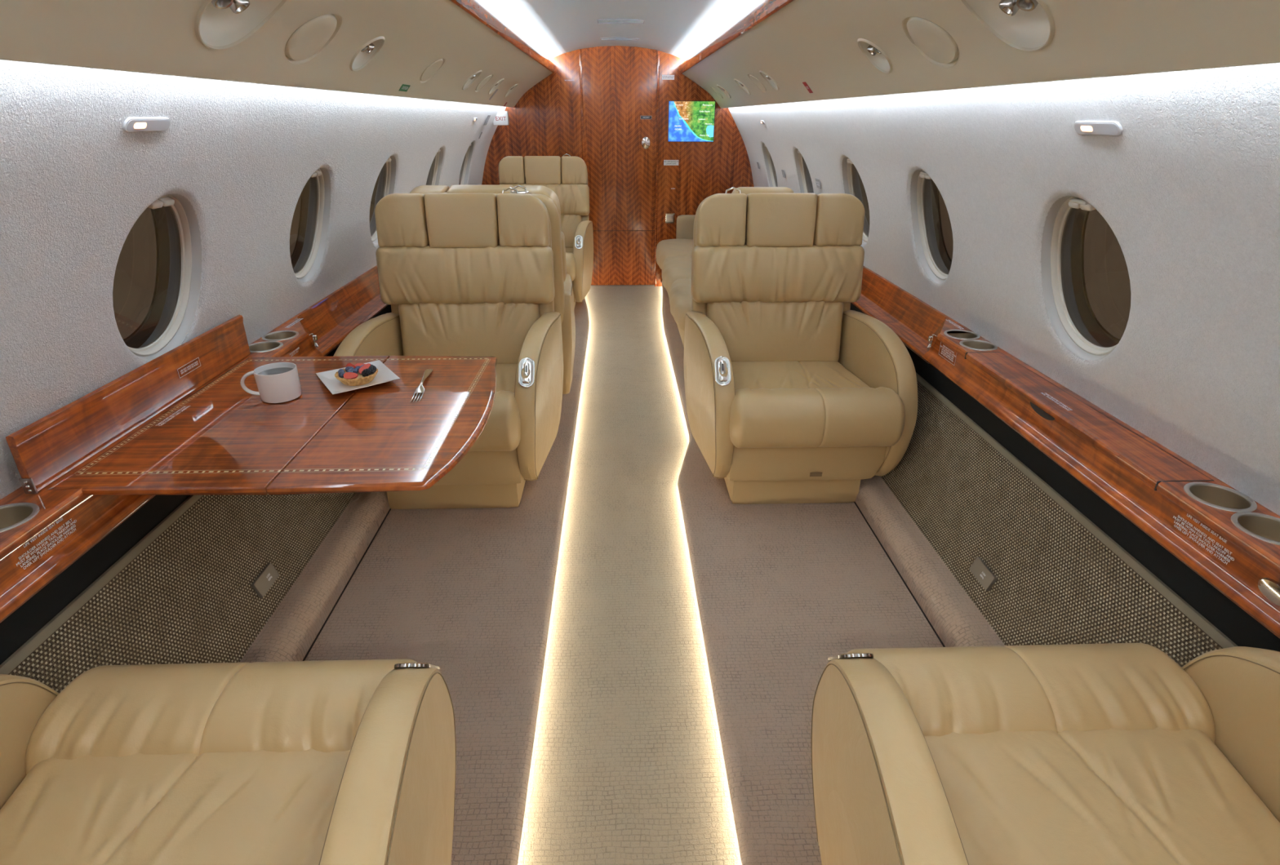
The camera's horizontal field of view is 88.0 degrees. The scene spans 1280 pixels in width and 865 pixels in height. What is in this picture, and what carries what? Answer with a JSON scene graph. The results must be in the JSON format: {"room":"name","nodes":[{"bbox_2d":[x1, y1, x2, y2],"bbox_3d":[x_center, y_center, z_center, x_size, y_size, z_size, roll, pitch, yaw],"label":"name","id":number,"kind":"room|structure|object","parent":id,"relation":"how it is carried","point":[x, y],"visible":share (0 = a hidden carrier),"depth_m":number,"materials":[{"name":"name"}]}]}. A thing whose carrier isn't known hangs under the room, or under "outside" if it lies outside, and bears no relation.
{"room":"aircraft cabin","nodes":[
{"label":"aircraft cabin","id":0,"kind":"room"},
{"bbox_2d":[0,304,391,665],"bbox_3d":[-1.155,-0.247,2.435,0.008,0.112,7.283,-1,25,-2],"label":"wall","id":1,"kind":"structure","parent":0,"point":[28,620],"depth_m":1.33,"materials":[{"name":"black fabric"}]},
{"bbox_2d":[0,493,355,693],"bbox_3d":[-1.098,-0.038,2.531,0.123,0.392,7.273,-1,25,-2],"label":"panel","id":2,"kind":"object","parent":1,"relation":"attached to","point":[184,593],"visible":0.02,"depth_m":1.59,"materials":[{"name":"fabric"}]},
{"bbox_2d":[250,563,279,598],"bbox_3d":[-1.045,0.412,1.848,0.025,0.047,0.100,-1,25,-2],"label":"outlet cover","id":3,"kind":"object","parent":2,"relation":"attached to","point":[268,575],"visible":1,"depth_m":1.84,"materials":[{"name":"beige plastic"}]},
{"bbox_2d":[0,59,506,499],"bbox_3d":[-1.093,-0.721,2.211,0.330,0.960,7.283,-1,25,-2],"label":"wall","id":4,"kind":"structure","parent":0,"point":[74,184],"depth_m":1.44,"materials":[{"name":"white plastic"}]},
{"bbox_2d":[123,116,170,132],"bbox_3d":[-0.978,-0.612,1.314,0.020,0.028,0.140,-1,25,-2],"label":"light","id":5,"kind":"object","parent":4,"relation":"attached to","point":[137,124],"visible":1,"depth_m":1.30,"materials":[{"name":"grey"}]},
{"bbox_2d":[123,193,202,361],"bbox_3d":[-1.188,-0.382,1.593,0.222,0.430,0.348,-1,25,-2],"label":"window","id":6,"kind":"structure","parent":4,"relation":"in","point":[170,317],"depth_m":1.73,"materials":[{"name":"grey"}]},
{"bbox_2d":[0,265,387,622],"bbox_3d":[-1.181,-0.346,2.376,0.141,0.120,7.263,-1,25,-2],"label":"ledge","id":7,"kind":"object","parent":4,"relation":"attached to","point":[42,534],"visible":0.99,"depth_m":1.29,"materials":[{"name":"brown wood"}]},
{"bbox_2d":[0,502,39,532],"bbox_3d":[-1.149,0.218,1.156,0.112,0.089,0.227,-1,25,-2],"label":"cup holder","id":8,"kind":"object","parent":7,"relation":"on","point":[14,517],"depth_m":1.23,"materials":[{"name":"silver metal"}]},
{"bbox_2d":[5,315,250,493],"bbox_3d":[-1.178,-0.116,1.616,0.022,0.122,0.836,-1,25,-2],"label":"lid","id":9,"kind":"object","parent":7,"relation":"on","point":[43,451],"visible":1,"depth_m":1.48,"materials":[{"name":"brown wood"}]},
{"bbox_2d":[46,355,497,495],"bbox_3d":[-0.771,-0.040,1.661,0.799,0.050,0.793,-1,25,-2],"label":"folding table","id":10,"kind":"object","parent":7,"relation":"attached to","point":[222,438],"visible":1,"depth_m":1.50,"materials":[{"name":"brown wood"}]},
{"bbox_2d":[240,362,302,403],"bbox_3d":[-0.936,-0.128,1.695,0.124,0.078,0.099,7,26,14],"label":"coffee mug","id":11,"kind":"object","parent":10,"relation":"on","point":[277,382],"visible":1,"depth_m":1.67,"materials":[{"name":"white ceramic"}]},
{"bbox_2d":[315,360,399,394],"bbox_3d":[-0.767,-0.146,1.801,0.175,0.018,0.195,-17,31,-32],"label":"dessert plate","id":12,"kind":"object","parent":10,"relation":"on","point":[384,375],"visible":0.67,"depth_m":1.80,"materials":[{"name":"white ceramic"}]},
{"bbox_2d":[334,368,378,386],"bbox_3d":[-0.765,-0.152,1.792,0.111,0.027,0.110,-1,25,-2],"label":"tart","id":13,"kind":"object","parent":12,"relation":"on","point":[360,380],"visible":0.59,"depth_m":1.76,"materials":[{"name":"brown"}]},
{"bbox_2d":[342,372,358,379],"bbox_3d":[-0.768,-0.150,1.759,0.038,0.018,0.018,-2,26,-5],"label":"strawberry slice","id":14,"kind":"object","parent":13,"relation":"on","point":[348,375],"visible":0.99,"depth_m":1.76,"materials":[{"name":"red food"}]},
{"bbox_2d":[358,363,370,373],"bbox_3d":[-0.743,-0.172,1.790,0.035,0.025,0.019,-22,33,-39],"label":"strawberry slice","id":15,"kind":"object","parent":13,"relation":"on","point":[366,366],"visible":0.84,"depth_m":1.79,"materials":[{"name":"red food"}]},
{"bbox_2d":[361,368,371,377],"bbox_3d":[-0.734,-0.160,1.776,0.022,0.022,0.028,22,33,38],"label":"blackberry","id":16,"kind":"object","parent":13,"relation":"on","point":[366,372],"visible":0.98,"depth_m":1.77,"materials":[{"name":"black"}]},
{"bbox_2d":[368,365,376,374],"bbox_3d":[-0.725,-0.170,1.792,0.022,0.022,0.028,11,27,21],"label":"blackberry","id":17,"kind":"object","parent":13,"relation":"on","point":[373,369],"visible":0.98,"depth_m":1.79,"materials":[{"name":"black"}]},
{"bbox_2d":[409,368,432,402],"bbox_3d":[-0.584,-0.130,1.776,0.025,0.013,0.245,-3,26,-7],"label":"fork","id":18,"kind":"object","parent":10,"relation":"on","point":[420,389],"visible":1,"depth_m":1.75,"materials":[{"name":"silver metal"}]},
{"bbox_2d":[248,330,298,352],"bbox_3d":[-1.186,-0.257,2.153,0.112,0.089,0.229,-1,25,-2],"label":"cup holder","id":19,"kind":"object","parent":7,"relation":"on","point":[275,341],"depth_m":2.13,"materials":[{"name":"silver metal"}]},
{"bbox_2d":[290,167,331,282],"bbox_3d":[-1.217,-0.755,2.376,0.222,0.430,0.348,-1,25,-2],"label":"window","id":20,"kind":"structure","parent":4,"relation":"in","point":[306,258],"depth_m":2.52,"materials":[{"name":"grey"}]},
{"bbox_2d":[369,155,395,244],"bbox_3d":[-1.244,-1.101,3.103,0.222,0.430,0.348,-1,25,-2],"label":"window","id":21,"kind":"structure","parent":4,"relation":"in","point":[384,184],"depth_m":3.22,"materials":[{"name":"grey"}]},
{"bbox_2d":[426,146,443,185],"bbox_3d":[-1.276,-1.512,3.965,0.222,0.430,0.348,-1,25,-2],"label":"window","id":22,"kind":"structure","parent":4,"relation":"in","point":[433,177],"depth_m":4.08,"materials":[{"name":"grey"}]},
{"bbox_2d":[458,142,473,185],"bbox_3d":[-1.307,-1.912,4.804,0.222,0.430,0.348,-1,25,-2],"label":"window","id":23,"kind":"structure","parent":4,"relation":"in","point":[464,175],"depth_m":4.95,"materials":[{"name":"grey"}]},
{"bbox_2d":[493,111,509,125],"bbox_3d":[-1.076,-2.430,5.119,0.116,0.100,0.061,-1,25,-2],"label":"exit sign","id":24,"kind":"object","parent":4,"relation":"attached to","point":[501,118],"visible":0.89,"depth_m":5.10,"materials":[{"name":"white plastic"}]},
{"bbox_2d":[0,0,552,107],"bbox_3d":[-0.735,-1.172,2.010,0.336,0.249,7.283,-1,25,-2],"label":"panel","id":25,"kind":"object","parent":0,"point":[153,37],"visible":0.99,"depth_m":1.51,"materials":[{"name":"beige"}]},
{"bbox_2d":[194,0,288,50],"bbox_3d":[-0.733,-0.812,1.248,0.206,0.159,0.230,-1,25,-2],"label":"light","id":26,"kind":"object","parent":25,"relation":"attached to","point":[220,24],"visible":0.97,"depth_m":1.31,"materials":[{"name":"beige"}]},
{"bbox_2d":[284,13,342,64],"bbox_3d":[-0.780,-0.944,1.589,0.127,0.107,0.208,-1,25,-2],"label":"cover","id":27,"kind":"object","parent":25,"relation":"attached to","point":[308,41],"visible":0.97,"depth_m":1.58,"materials":[{"name":"beige"}]},
{"bbox_2d":[349,35,385,71],"bbox_3d":[-0.799,-1.111,1.935,0.111,0.098,0.142,-1,25,-2],"label":"air vent","id":28,"kind":"object","parent":25,"relation":"attached to","point":[365,54],"visible":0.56,"depth_m":1.97,"materials":[{"name":"beige"}]},
{"bbox_2d":[399,84,410,91],"bbox_3d":[-0.887,-1.299,2.496,0.019,0.022,0.100,-1,25,-2],"label":"placard","id":29,"kind":"object","parent":25,"relation":"attached to","point":[404,87],"visible":1,"depth_m":2.49,"materials":[{"name":"green"}]},
{"bbox_2d":[419,58,445,83],"bbox_3d":[-0.824,-1.438,2.631,0.105,0.091,0.174,-1,25,-2],"label":"cover","id":30,"kind":"object","parent":25,"relation":"attached to","point":[433,68],"visible":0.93,"depth_m":2.62,"materials":[{"name":"beige"}]},
{"bbox_2d":[462,70,481,89],"bbox_3d":[-0.849,-1.778,3.333,0.112,0.098,0.142,-1,25,-2],"label":"air vent","id":31,"kind":"object","parent":25,"relation":"attached to","point":[470,80],"visible":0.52,"depth_m":3.37,"materials":[{"name":"beige"}]},
{"bbox_2d":[475,74,493,92],"bbox_3d":[-0.859,-1.927,3.650,0.106,0.091,0.174,-1,25,-2],"label":"cover","id":32,"kind":"object","parent":25,"relation":"attached to","point":[485,81],"visible":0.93,"depth_m":3.65,"materials":[{"name":"beige"}]},
{"bbox_2d":[488,78,504,94],"bbox_3d":[-0.875,-2.101,4.010,0.109,0.096,0.138,-1,25,-2],"label":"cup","id":33,"kind":"object","parent":25,"relation":"attached to","point":[498,83],"visible":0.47,"depth_m":4.05,"materials":[{"name":"beige"}]},
{"bbox_2d":[489,80,502,93],"bbox_3d":[-0.878,-2.104,4.008,0.101,0.090,0.122,-1,25,-2],"label":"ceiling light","id":34,"kind":"object","parent":33,"relation":"on","point":[499,82],"depth_m":4.06,"materials":[{"name":"beige"}]},
{"bbox_2d":[504,83,518,97],"bbox_3d":[-0.896,-2.381,4.596,0.109,0.096,0.138,-1,25,-2],"label":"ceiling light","id":35,"kind":"object","parent":25,"relation":"attached to","point":[514,86],"visible":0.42,"depth_m":4.63,"materials":[{"name":"beige"}]},
{"bbox_2d":[304,297,589,864],"bbox_3d":[-0.627,0.226,2.680,0.682,0.051,7.283,-1,25,-2],"label":"floor","id":36,"kind":"structure","parent":0,"point":[468,593],"depth_m":1.95,"materials":[{"name":"carpet"}]},
{"bbox_2d":[0,658,456,864],"bbox_3d":[-0.633,0.634,0.701,0.762,0.918,1.102,-1,25,-2],"label":"seat","id":37,"kind":"object","parent":36,"relation":"on","point":[325,762],"visible":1,"depth_m":0.97,"materials":[{"name":"brown"}]},
{"bbox_2d":[0,748,351,864],"bbox_3d":[-0.637,0.624,0.897,0.597,0.145,0.420,-1,25,-2],"label":"seat cushion","id":38,"kind":"object","parent":37,"relation":"on","point":[59,806],"depth_m":0.94,"materials":[{"name":"beige leather"}]},
{"bbox_2d":[302,508,391,661],"bbox_3d":[-0.943,0.206,2.659,0.003,0.011,7.283,-1,25,-2],"label":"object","id":39,"kind":"structure","parent":36,"relation":"on","point":[358,564],"depth_m":2.05,"materials":[{"name":"black"}]},
{"bbox_2d":[333,186,563,509],"bbox_3d":[-0.691,-0.303,2.469,0.764,1.088,0.782,-1,25,-2],"label":"seat","id":40,"kind":"object","parent":36,"relation":"on","point":[460,274],"visible":0.67,"depth_m":2.50,"materials":[{"name":"beige leather"}]},
{"bbox_2d":[424,193,499,248],"bbox_3d":[-0.674,-0.808,2.535,0.265,0.201,0.124,-1,16,-2],"label":"headrest pillow","id":41,"kind":"object","parent":40,"relation":"on","point":[451,220],"depth_m":2.48,"materials":[{"name":"beige leather"}]},
{"bbox_2d":[375,245,555,305],"bbox_3d":[-0.674,-0.615,2.585,0.668,0.222,0.149,-1,16,-2],"label":"cushion","id":42,"kind":"object","parent":40,"relation":"on","point":[408,275],"depth_m":2.52,"materials":[{"name":"beige leather"}]},
{"bbox_2d":[398,302,539,364],"bbox_3d":[-0.673,-0.395,2.649,0.544,0.270,0.110,-1,16,-2],"label":"lumbar cushion","id":43,"kind":"object","parent":40,"relation":"on","point":[499,330],"depth_m":2.59,"materials":[{"name":"beige leather"}]},
{"bbox_2d":[495,363,517,392],"bbox_3d":[-0.687,-0.149,2.519,0.597,0.145,0.420,-1,25,-2],"label":"seat cushion","id":44,"kind":"object","parent":40,"relation":"on","point":[505,372],"depth_m":2.50,"materials":[{"name":"beige leather"}]},
{"bbox_2d":[409,184,575,394],"bbox_3d":[-0.696,-0.665,3.230,0.764,1.088,0.782,-1,25,-2],"label":"seat","id":45,"kind":"object","parent":36,"relation":"on","point":[563,299],"visible":0.12,"depth_m":2.83,"materials":[{"name":"brown"}]},
{"bbox_2d":[446,185,513,193],"bbox_3d":[-0.661,-0.933,2.798,0.265,0.201,0.124,-1,34,-2],"label":"headrest pillow","id":46,"kind":"object","parent":45,"relation":"on","point":[453,188],"depth_m":2.71,"materials":[{"name":"beige leather"}]},
{"bbox_2d":[560,231,566,282],"bbox_3d":[-0.663,-0.773,2.917,0.668,0.222,0.149,-1,34,-2],"label":"cushion","id":47,"kind":"object","parent":45,"relation":"on","point":[562,237],"depth_m":2.88,"materials":[{"name":"beige leather"}]},
{"bbox_2d":[498,153,593,309],"bbox_3d":[-0.730,-1.421,4.817,0.764,1.088,0.782,-1,25,-2],"label":"seat","id":48,"kind":"object","parent":36,"relation":"on","point":[566,176],"visible":0.39,"depth_m":4.83,"materials":[{"name":"brown"}]},
{"bbox_2d":[524,155,561,184],"bbox_3d":[-0.713,-1.927,4.883,0.265,0.201,0.124,-1,16,-2],"label":"headrest pillow","id":49,"kind":"object","parent":48,"relation":"on","point":[538,170],"depth_m":4.83,"materials":[{"name":"beige leather"}]},
{"bbox_2d":[499,183,589,215],"bbox_3d":[-0.713,-1.733,4.932,0.668,0.222,0.149,-1,16,-2],"label":"cushion","id":50,"kind":"object","parent":48,"relation":"on","point":[574,198],"depth_m":4.87,"materials":[{"name":"beige leather"}]},
{"bbox_2d":[564,247,573,253],"bbox_3d":[-0.726,-1.268,4.867,0.597,0.145,0.420,-1,25,-2],"label":"seat cushion","id":51,"kind":"object","parent":48,"relation":"on","point":[567,249],"depth_m":4.90,"materials":[{"name":"beige leather"}]},
{"bbox_2d":[560,213,581,248],"bbox_3d":[-0.712,-1.513,4.996,0.544,0.270,0.110,-1,16,-2],"label":"lumbar cushion","id":52,"kind":"object","parent":48,"relation":"on","point":[570,222],"depth_m":4.94,"materials":[{"name":"beige leather"}]},
{"bbox_2d":[481,48,754,286],"bbox_3d":[-0.170,-2.224,5.593,2.600,2.030,0.050,-1,25,-2],"label":"wall","id":53,"kind":"structure","parent":0,"point":[704,170],"depth_m":5.47,"materials":[{"name":"brown wood"}]},
{"bbox_2d":[239,491,390,662],"bbox_3d":[-0.995,0.173,2.641,0.105,0.097,7.283,-1,25,-2],"label":"baseboard","id":54,"kind":"structure","parent":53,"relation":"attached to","point":[292,628],"depth_m":1.98,"materials":[{"name":"carpet"}]},
{"bbox_2d":[448,0,555,73],"bbox_3d":[-0.561,-1.313,1.949,0.018,0.069,7.283,-1,25,-2],"label":"trim","id":55,"kind":"structure","parent":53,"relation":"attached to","point":[478,10],"depth_m":2.78,"materials":[{"name":"brown wood"}]},
{"bbox_2d":[578,49,584,160],"bbox_3d":[-0.472,-2.161,5.586,0.018,1.860,0.018,-1,25,-2],"label":"trim","id":56,"kind":"structure","parent":53,"relation":"attached to","point":[580,51],"depth_m":5.34,"materials":[{"name":"brown wood"}]},
{"bbox_2d":[580,45,657,286],"bbox_3d":[-0.165,-2.184,5.592,0.615,1.900,0.038,-1,25,-2],"label":"door","id":57,"kind":"structure","parent":53,"relation":"in","point":[620,82],"depth_m":5.54,"materials":[{"name":"brown wood"}]},
{"bbox_2d":[654,50,659,286],"bbox_3d":[0.142,-2.168,5.606,0.018,1.860,0.018,-1,25,-2],"label":"trim","id":58,"kind":"structure","parent":53,"relation":"attached to","point":[658,51],"depth_m":5.55,"materials":[{"name":"brown wood"}]},
{"bbox_2d":[662,75,675,79],"bbox_3d":[0.225,-2.836,5.287,0.105,0.034,0.002,-1,25,-2],"label":"placard","id":59,"kind":"object","parent":53,"relation":"attached to","point":[664,77],"visible":1,"depth_m":5.29,"materials":[{"name":"white plastic"}]},
{"bbox_2d":[665,213,675,222],"bbox_3d":[0.262,-1.860,5.750,0.082,0.082,0.010,-1,25,-2],"label":"switch plate","id":60,"kind":"object","parent":53,"relation":"attached to","point":[669,217],"visible":1,"depth_m":5.75,"materials":[{"name":"silver metal"}]},
{"bbox_2d":[663,160,679,165],"bbox_3d":[0.262,-2.266,5.560,0.128,0.042,0.002,-1,25,-2],"label":"placard","id":61,"kind":"object","parent":53,"relation":"attached to","point":[666,162],"visible":1,"depth_m":5.56,"materials":[{"name":"white plastic"}]},
{"bbox_2d":[667,100,715,142],"bbox_3d":[0.421,-2.548,5.427,0.381,0.305,0.007,-1,25,-2],"label":"screen","id":62,"kind":"object","parent":53,"relation":"attached to","point":[688,121],"visible":1,"depth_m":5.42,"materials":[{"name":"multicoloured"}]},
{"bbox_2d":[680,0,795,74],"bbox_3d":[0.447,-1.324,1.981,0.018,0.069,7.283,-1,25,-2],"label":"trim","id":63,"kind":"structure","parent":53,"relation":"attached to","point":[762,10],"depth_m":2.77,"materials":[{"name":"brown wood"}]},
{"bbox_2d":[855,475,1005,647],"bbox_3d":[0.869,0.152,2.700,0.105,0.097,7.283,-1,25,-2],"label":"baseboard","id":64,"kind":"structure","parent":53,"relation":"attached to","point":[954,617],"depth_m":2.05,"materials":[{"name":"carpet"}]},
{"bbox_2d":[480,0,759,59],"bbox_3d":[-0.057,-1.404,1.924,1.170,0.127,7.283,-1,25,-2],"label":"ceiling","id":65,"kind":"structure","parent":0,"point":[679,28],"depth_m":3.58,"materials":[{"name":"grey"}]},
{"bbox_2d":[596,18,644,39],"bbox_3d":[-0.126,-2.572,4.237,0.270,0.010,1.085,-1,25,-2],"label":"vent","id":66,"kind":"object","parent":65,"relation":"attached to","point":[598,19],"depth_m":3.89,"materials":[{"name":"grey"}]},
{"bbox_2d":[517,286,742,864],"bbox_3d":[-0.051,0.251,2.724,1.200,0.030,7.303,-1,25,-2],"label":"floor","id":67,"kind":"structure","parent":0,"point":[628,767],"depth_m":1.89,"materials":[{"name":"carpet"}]},
{"bbox_2d":[662,283,943,864],"bbox_3d":[0.497,0.214,2.716,0.689,0.051,7.283,-1,25,-2],"label":"floor","id":68,"kind":"structure","parent":0,"point":[782,590],"depth_m":1.95,"materials":[{"name":"carpet"}]},
{"bbox_2d":[655,186,794,346],"bbox_3d":[0.534,-1.250,4.536,0.760,1.023,2.485,-1,25,-2],"label":"divan","id":69,"kind":"object","parent":68,"relation":"on","point":[673,256],"visible":0.18,"depth_m":4.41,"materials":[{"name":"beige leather"}]},
{"bbox_2d":[655,239,693,269],"bbox_3d":[0.488,-1.410,5.293,0.720,0.192,0.750,-1,25,-2],"label":"seat cushion","id":70,"kind":"object","parent":69,"relation":"on","point":[665,249],"depth_m":5.14,"materials":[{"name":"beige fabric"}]},
{"bbox_2d":[662,255,692,293],"bbox_3d":[0.513,-1.090,4.620,0.720,0.192,0.750,-1,25,-2],"label":"seat cushion","id":71,"kind":"object","parent":69,"relation":"on","point":[673,268],"depth_m":4.47,"materials":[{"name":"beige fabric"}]},
{"bbox_2d":[669,278,692,332],"bbox_3d":[0.538,-0.769,3.948,0.720,0.192,0.750,-1,25,-2],"label":"seat cushion","id":72,"kind":"object","parent":69,"relation":"on","point":[680,294],"depth_m":3.78,"materials":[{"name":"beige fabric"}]},
{"bbox_2d":[683,186,917,504],"bbox_3d":[0.572,-0.317,2.509,0.764,1.088,0.782,-1,25,-2],"label":"seat","id":73,"kind":"object","parent":68,"relation":"on","point":[794,394],"visible":1,"depth_m":2.51,"materials":[{"name":"beige leather"}]},
{"bbox_2d":[706,301,843,362],"bbox_3d":[0.541,-0.409,2.688,0.544,0.270,0.110,-1,16,-2],"label":"lumbar cushion","id":74,"kind":"object","parent":73,"relation":"on","point":[752,331],"depth_m":2.63,"materials":[{"name":"beige leather"}]},
{"bbox_2d":[691,244,864,302],"bbox_3d":[0.541,-0.628,2.623,0.668,0.222,0.149,-1,16,-2],"label":"cushion","id":75,"kind":"object","parent":73,"relation":"on","point":[721,273],"depth_m":2.56,"materials":[{"name":"beige leather"}]},
{"bbox_2d":[744,193,817,247],"bbox_3d":[0.540,-0.822,2.574,0.265,0.201,0.124,-1,16,-2],"label":"headrest pillow","id":76,"kind":"object","parent":73,"relation":"on","point":[771,220],"depth_m":2.52,"materials":[{"name":"beige leather"}]},
{"bbox_2d":[731,360,870,391],"bbox_3d":[0.569,-0.163,2.559,0.597,0.145,0.420,-1,25,-2],"label":"seat cushion","id":77,"kind":"object","parent":73,"relation":"on","point":[751,375],"depth_m":2.52,"materials":[{"name":"beige leather"}]},
{"bbox_2d":[853,502,945,647],"bbox_3d":[0.817,0.187,2.714,0.003,0.011,7.283,-1,25,-2],"label":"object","id":78,"kind":"structure","parent":68,"relation":"on","point":[882,546],"depth_m":2.11,"materials":[{"name":"black"}]},
{"bbox_2d":[811,643,1279,864],"bbox_3d":[0.648,0.619,0.742,0.762,0.918,1.102,-1,25,-2],"label":"seat","id":79,"kind":"object","parent":68,"relation":"on","point":[1111,753],"visible":1,"depth_m":0.99,"materials":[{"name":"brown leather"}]},
{"bbox_2d":[924,727,1279,864],"bbox_3d":[0.639,0.610,0.937,0.597,0.145,0.420,-1,25,-2],"label":"seat cushion","id":80,"kind":"object","parent":79,"relation":"on","point":[1015,796],"depth_m":0.96,"materials":[{"name":"beige leather"}]},
{"bbox_2d":[682,0,1279,108],"bbox_3d":[0.620,-1.187,2.053,0.336,0.249,7.283,-1,25,-2],"label":"panel","id":81,"kind":"object","parent":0,"point":[814,42],"visible":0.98,"depth_m":1.47,"materials":[{"name":"beige"}]},
{"bbox_2d":[716,84,730,97],"bbox_3d":[0.591,-2.393,4.634,0.109,0.096,0.138,-1,25,-2],"label":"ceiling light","id":82,"kind":"object","parent":81,"relation":"attached to","point":[720,87],"visible":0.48,"depth_m":4.67,"materials":[{"name":"beige"}]},
{"bbox_2d":[733,78,751,95],"bbox_3d":[0.616,-2.070,3.957,0.109,0.096,0.138,-1,25,-2],"label":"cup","id":83,"kind":"object","parent":81,"relation":"attached to","point":[741,85],"visible":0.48,"depth_m":3.99,"materials":[{"name":"beige"}]},
{"bbox_2d":[735,80,749,93],"bbox_3d":[0.619,-2.073,3.956,0.101,0.090,0.122,-1,25,-2],"label":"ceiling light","id":84,"kind":"object","parent":83,"relation":"on","point":[740,84],"depth_m":4.00,"materials":[{"name":"beige"}]},
{"bbox_2d":[747,74,766,93],"bbox_3d":[0.628,-1.875,3.552,0.106,0.091,0.174,-1,25,-2],"label":"cover","id":85,"kind":"object","parent":81,"relation":"attached to","point":[755,81],"visible":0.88,"depth_m":3.55,"materials":[{"name":"beige"}]},
{"bbox_2d":[759,70,779,90],"bbox_3d":[0.641,-1.742,3.267,0.109,0.096,0.138,-1,25,-2],"label":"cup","id":86,"kind":"object","parent":81,"relation":"attached to","point":[770,80],"visible":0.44,"depth_m":3.31,"materials":[{"name":"beige"}]},
{"bbox_2d":[761,72,777,88],"bbox_3d":[0.645,-1.744,3.266,0.101,0.090,0.122,-1,25,-2],"label":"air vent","id":87,"kind":"object","parent":86,"relation":"on","point":[769,79],"depth_m":3.31,"materials":[{"name":"beige"}]},
{"bbox_2d":[802,81,813,93],"bbox_3d":[0.711,-1.463,2.809,0.038,0.041,0.050,-1,25,-2],"label":"placard","id":88,"kind":"object","parent":81,"relation":"attached to","point":[805,84],"visible":1,"depth_m":2.81,"materials":[{"name":"red"}]},
{"bbox_2d":[857,38,892,73],"bbox_3d":[0.691,-1.109,1.943,0.111,0.098,0.142,-1,25,-2],"label":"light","id":89,"kind":"object","parent":81,"relation":"attached to","point":[875,55],"visible":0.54,"depth_m":1.98,"materials":[{"name":"beige"}]},
{"bbox_2d":[902,16,959,67],"bbox_3d":[0.698,-0.943,1.599,0.127,0.107,0.208,-1,25,-2],"label":"cover","id":90,"kind":"object","parent":81,"relation":"attached to","point":[943,51],"visible":0.94,"depth_m":1.59,"materials":[{"name":"beige"}]},
{"bbox_2d":[960,0,1054,52],"bbox_3d":[0.675,-0.807,1.245,0.204,0.157,0.226,-1,25,-2],"label":"light","id":91,"kind":"object","parent":81,"relation":"attached to","point":[1024,25],"visible":0.93,"depth_m":1.31,"materials":[{"name":"beige"}]},
{"bbox_2d":[728,62,1279,515],"bbox_3d":[0.975,-0.745,2.276,0.330,0.960,7.283,-1,25,-2],"label":"wall","id":92,"kind":"structure","parent":0,"point":[1188,191],"depth_m":1.42,"materials":[{"name":"white plastic"}]},
{"bbox_2d":[762,142,777,186],"bbox_3d":[0.998,-1.929,4.859,0.222,0.430,0.348,-1,25,-2],"label":"window","id":93,"kind":"structure","parent":92,"relation":"in","point":[771,171],"depth_m":5.00,"materials":[{"name":"grey"}]},
{"bbox_2d":[794,148,813,193],"bbox_3d":[1.030,-1.512,3.984,0.222,0.430,0.348,-1,25,-2],"label":"window","id":94,"kind":"structure","parent":92,"relation":"in","point":[803,175],"depth_m":4.11,"materials":[{"name":"grey"}]},
{"bbox_2d":[841,156,869,245],"bbox_3d":[1.062,-1.110,3.140,0.222,0.430,0.348,-1,25,-2],"label":"window","id":95,"kind":"structure","parent":92,"relation":"in","point":[853,184],"depth_m":3.26,"materials":[{"name":"grey"}]},
{"bbox_2d":[910,169,951,284],"bbox_3d":[1.089,-0.756,2.398,0.222,0.430,0.348,-1,25,-2],"label":"window","id":96,"kind":"structure","parent":92,"relation":"in","point":[935,261],"depth_m":2.54,"materials":[{"name":"grey"}]},
{"bbox_2d":[850,266,1279,639],"bbox_3d":[1.060,-0.371,2.447,0.141,0.120,7.263,-1,25,-2],"label":"ledge","id":97,"kind":"object","parent":92,"relation":"attached to","point":[1226,537],"visible":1,"depth_m":1.47,"materials":[{"name":"brown wood"}]},
{"bbox_2d":[943,329,997,351],"bbox_3d":[1.082,-0.266,2.191,0.112,0.089,0.225,-1,25,-2],"label":"cup holder","id":98,"kind":"object","parent":97,"relation":"on","point":[964,340],"depth_m":2.17,"materials":[{"name":"silver metal"}]},
{"bbox_2d":[1183,482,1279,545],"bbox_3d":[1.117,0.186,1.243,0.112,0.089,0.223,-1,25,-2],"label":"cup holder","id":99,"kind":"object","parent":97,"relation":"on","point":[1257,524],"depth_m":1.23,"materials":[{"name":"silver metal"}]},
{"bbox_2d":[1040,195,1119,361],"bbox_3d":[1.118,-0.387,1.623,0.222,0.430,0.348,-1,25,-2],"label":"window","id":100,"kind":"structure","parent":92,"relation":"in","point":[1071,315],"depth_m":1.76,"materials":[{"name":"grey"}]},
{"bbox_2d":[1074,120,1122,135],"bbox_3d":[0.920,-0.613,1.331,0.020,0.028,0.140,-1,25,-2],"label":"light","id":101,"kind":"object","parent":92,"relation":"attached to","point":[1082,127],"visible":1,"depth_m":1.32,"materials":[{"name":"grey"}]},
{"bbox_2d":[849,302,1279,652],"bbox_3d":[1.033,-0.272,2.504,0.008,0.112,7.283,-1,25,-2],"label":"wall","id":102,"kind":"structure","parent":0,"point":[1242,629],"depth_m":1.48,"materials":[{"name":"black fabric"}]},
{"bbox_2d":[880,373,1238,667],"bbox_3d":[0.974,-0.062,2.596,0.123,0.392,7.273,-1,25,-2],"label":"panel","id":103,"kind":"object","parent":102,"relation":"attached to","point":[1061,580],"visible":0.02,"depth_m":1.75,"materials":[{"name":"fabric"}]},
{"bbox_2d":[968,556,997,591],"bbox_3d":[0.976,0.402,1.885,0.025,0.047,0.100,-1,25,-2],"label":"outlet cover","id":104,"kind":"object","parent":103,"relation":"attached to","point":[983,574],"visible":1,"depth_m":1.88,"materials":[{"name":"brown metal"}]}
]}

